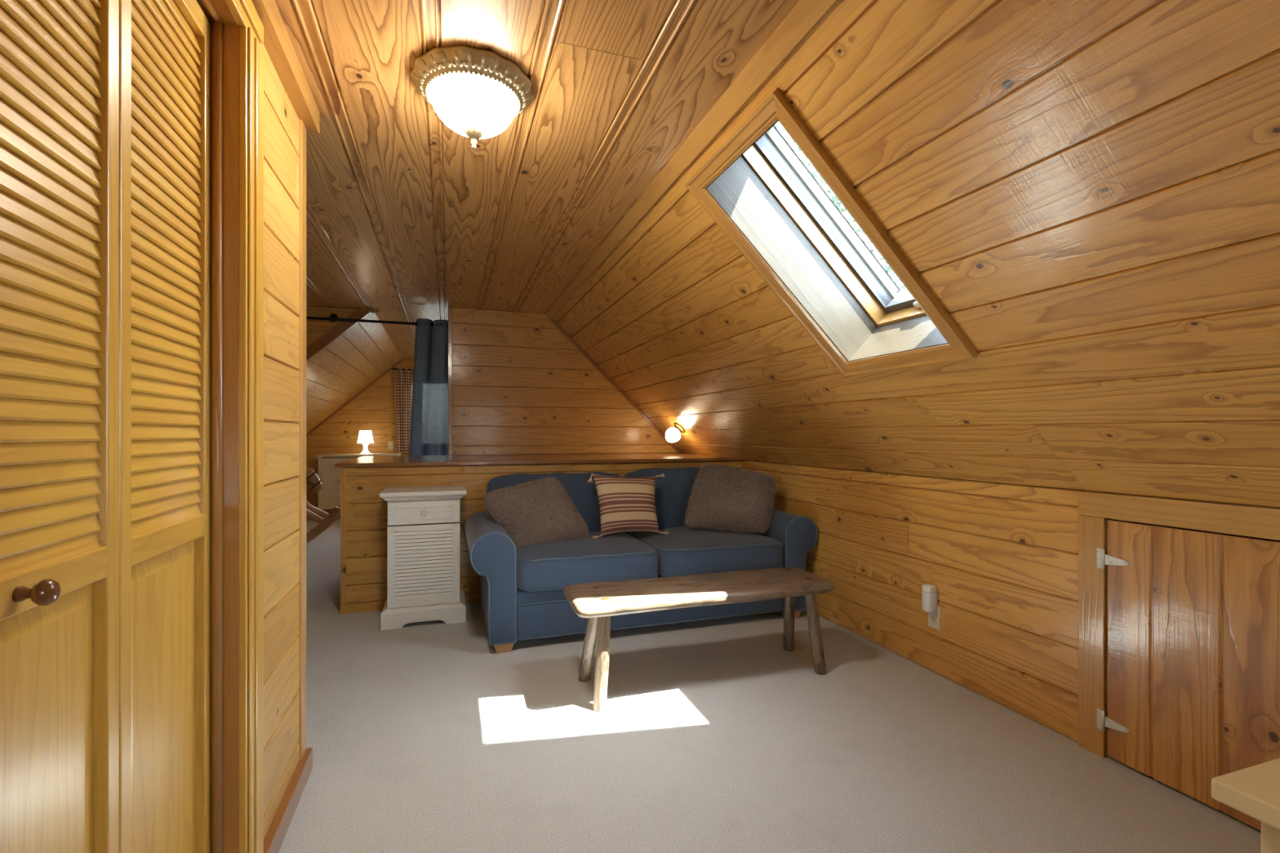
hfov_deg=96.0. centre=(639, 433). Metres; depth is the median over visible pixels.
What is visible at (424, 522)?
cabinet
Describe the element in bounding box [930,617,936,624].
socket
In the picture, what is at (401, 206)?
ceiling
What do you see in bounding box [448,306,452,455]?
trim
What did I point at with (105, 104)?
door
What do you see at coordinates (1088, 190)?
sloped ceiling
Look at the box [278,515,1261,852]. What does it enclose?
floor
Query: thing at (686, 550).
seat cushion
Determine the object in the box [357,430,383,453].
table lamp
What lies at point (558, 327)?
trim
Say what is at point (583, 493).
cushion
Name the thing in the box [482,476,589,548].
fur pillow
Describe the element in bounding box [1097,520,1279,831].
door
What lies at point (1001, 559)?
wall
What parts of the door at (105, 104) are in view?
knob, panel, panel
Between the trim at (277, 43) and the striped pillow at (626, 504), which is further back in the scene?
the striped pillow at (626, 504)
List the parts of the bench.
leg, leg, leg, leg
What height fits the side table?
0.620 m
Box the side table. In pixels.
[1211,758,1279,852]
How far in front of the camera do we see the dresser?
7.65 m
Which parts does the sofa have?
arm, leg, arm, leg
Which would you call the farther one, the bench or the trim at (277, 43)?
the bench
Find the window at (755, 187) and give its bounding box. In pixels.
[684,87,977,377]
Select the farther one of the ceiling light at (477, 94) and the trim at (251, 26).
the ceiling light at (477, 94)
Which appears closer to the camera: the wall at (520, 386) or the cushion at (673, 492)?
the cushion at (673, 492)
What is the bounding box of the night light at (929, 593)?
[921,583,937,617]
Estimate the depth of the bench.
2.66 m
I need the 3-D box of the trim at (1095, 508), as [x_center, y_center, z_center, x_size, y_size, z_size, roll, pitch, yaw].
[1.797,0.681,1.656,0.046,0.938,1.006,0,0,-18]
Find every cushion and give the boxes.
[486,471,620,532]
[514,531,657,591]
[622,466,740,528]
[628,525,782,577]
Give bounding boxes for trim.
[196,0,239,852]
[226,0,263,852]
[251,0,319,133]
[296,120,306,760]
[306,308,370,361]
[306,359,403,436]
[334,453,742,467]
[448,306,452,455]
[545,0,837,319]
[549,318,680,453]
[1078,491,1279,757]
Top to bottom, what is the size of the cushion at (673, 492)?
0.462 m
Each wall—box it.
[260,43,299,838]
[306,306,356,352]
[306,312,402,433]
[306,358,413,513]
[340,461,742,613]
[452,307,677,455]
[741,459,1279,742]
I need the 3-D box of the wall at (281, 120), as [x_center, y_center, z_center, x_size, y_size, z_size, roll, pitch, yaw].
[-1.535,0.020,-0.161,2.085,2.260,3.765,0,0,-18]
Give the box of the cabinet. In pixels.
[379,485,466,630]
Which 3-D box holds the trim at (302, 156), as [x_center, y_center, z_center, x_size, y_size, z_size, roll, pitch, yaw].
[-1.139,-0.016,1.927,0.028,2.188,0.067,0,0,-18]
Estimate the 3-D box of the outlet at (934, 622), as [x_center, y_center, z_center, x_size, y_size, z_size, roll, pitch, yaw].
[1.415,0.878,2.772,0.008,0.114,0.070,0,0,-18]
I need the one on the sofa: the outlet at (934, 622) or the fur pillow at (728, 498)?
the fur pillow at (728, 498)
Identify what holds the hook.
attached to the wall at (315, 329)
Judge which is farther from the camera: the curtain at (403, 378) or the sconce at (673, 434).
the curtain at (403, 378)
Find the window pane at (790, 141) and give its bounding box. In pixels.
[774,121,906,289]
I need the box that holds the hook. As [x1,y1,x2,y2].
[369,309,379,312]
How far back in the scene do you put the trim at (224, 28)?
1.32 m
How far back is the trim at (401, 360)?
8.21 m
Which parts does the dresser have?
leg, drawer, drawer, drawer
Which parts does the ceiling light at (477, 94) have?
lamp shade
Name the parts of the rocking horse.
leg, leg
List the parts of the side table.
leg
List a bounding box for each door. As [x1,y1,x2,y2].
[0,0,210,852]
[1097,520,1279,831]
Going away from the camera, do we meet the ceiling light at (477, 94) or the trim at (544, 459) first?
the ceiling light at (477, 94)
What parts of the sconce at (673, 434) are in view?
lamp shade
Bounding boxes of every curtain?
[395,368,413,453]
[408,318,448,455]
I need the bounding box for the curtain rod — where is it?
[306,312,448,326]
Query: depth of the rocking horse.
5.58 m
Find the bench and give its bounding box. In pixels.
[563,567,834,711]
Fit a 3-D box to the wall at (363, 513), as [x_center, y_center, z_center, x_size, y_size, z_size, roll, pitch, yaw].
[-0.748,0.682,4.725,2.874,0.935,1.262,0,0,-18]
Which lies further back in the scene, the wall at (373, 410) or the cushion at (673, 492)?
the wall at (373, 410)
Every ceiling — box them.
[275,0,799,358]
[551,0,1279,506]
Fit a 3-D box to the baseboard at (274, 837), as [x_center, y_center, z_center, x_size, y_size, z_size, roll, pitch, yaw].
[-1.054,1.114,1.712,0.034,0.072,0.555,0,0,-18]
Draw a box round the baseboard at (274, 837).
[263,747,312,852]
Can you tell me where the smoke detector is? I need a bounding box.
[409,296,427,305]
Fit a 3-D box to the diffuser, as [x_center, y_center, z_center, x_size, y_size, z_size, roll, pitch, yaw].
[1.384,0.801,2.761,0.051,0.094,0.054,0,0,-18]
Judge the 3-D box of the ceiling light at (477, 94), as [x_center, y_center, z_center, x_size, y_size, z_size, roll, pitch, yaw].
[-0.525,-1.004,1.822,0.384,0.211,0.376,0,0,-18]
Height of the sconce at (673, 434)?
0.178 m
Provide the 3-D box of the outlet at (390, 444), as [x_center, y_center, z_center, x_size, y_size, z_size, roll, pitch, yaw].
[-3.626,0.165,8.380,0.070,0.114,0.008,0,0,-18]
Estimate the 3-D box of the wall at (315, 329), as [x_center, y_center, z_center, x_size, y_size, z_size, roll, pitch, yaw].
[-3.301,-0.252,4.876,1.920,1.717,0.029,0,0,-18]
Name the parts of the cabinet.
door, drawer, knob, drawer moulding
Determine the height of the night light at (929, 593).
0.150 m
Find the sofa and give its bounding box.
[463,466,817,653]
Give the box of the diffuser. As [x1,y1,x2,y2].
[921,591,935,612]
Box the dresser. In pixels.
[315,453,401,512]
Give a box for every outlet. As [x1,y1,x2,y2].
[387,441,393,448]
[928,605,940,630]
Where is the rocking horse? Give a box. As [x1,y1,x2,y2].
[306,467,340,543]
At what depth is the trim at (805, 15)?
1.96 m
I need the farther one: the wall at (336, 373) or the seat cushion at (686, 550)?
the wall at (336, 373)
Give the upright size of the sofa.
0.914 m
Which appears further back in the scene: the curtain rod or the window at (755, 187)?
the curtain rod
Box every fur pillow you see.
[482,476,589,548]
[684,462,776,533]
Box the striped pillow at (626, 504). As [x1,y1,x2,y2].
[586,473,668,538]
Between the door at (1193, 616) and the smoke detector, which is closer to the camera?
the door at (1193, 616)
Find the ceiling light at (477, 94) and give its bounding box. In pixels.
[409,44,533,149]
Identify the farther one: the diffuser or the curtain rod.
the curtain rod
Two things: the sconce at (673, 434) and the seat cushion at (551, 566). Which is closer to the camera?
the seat cushion at (551, 566)
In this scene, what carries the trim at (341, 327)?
attached to the wall at (315, 329)
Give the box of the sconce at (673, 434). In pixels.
[665,422,684,442]
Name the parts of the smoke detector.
mounting plate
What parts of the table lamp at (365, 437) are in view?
lamp shade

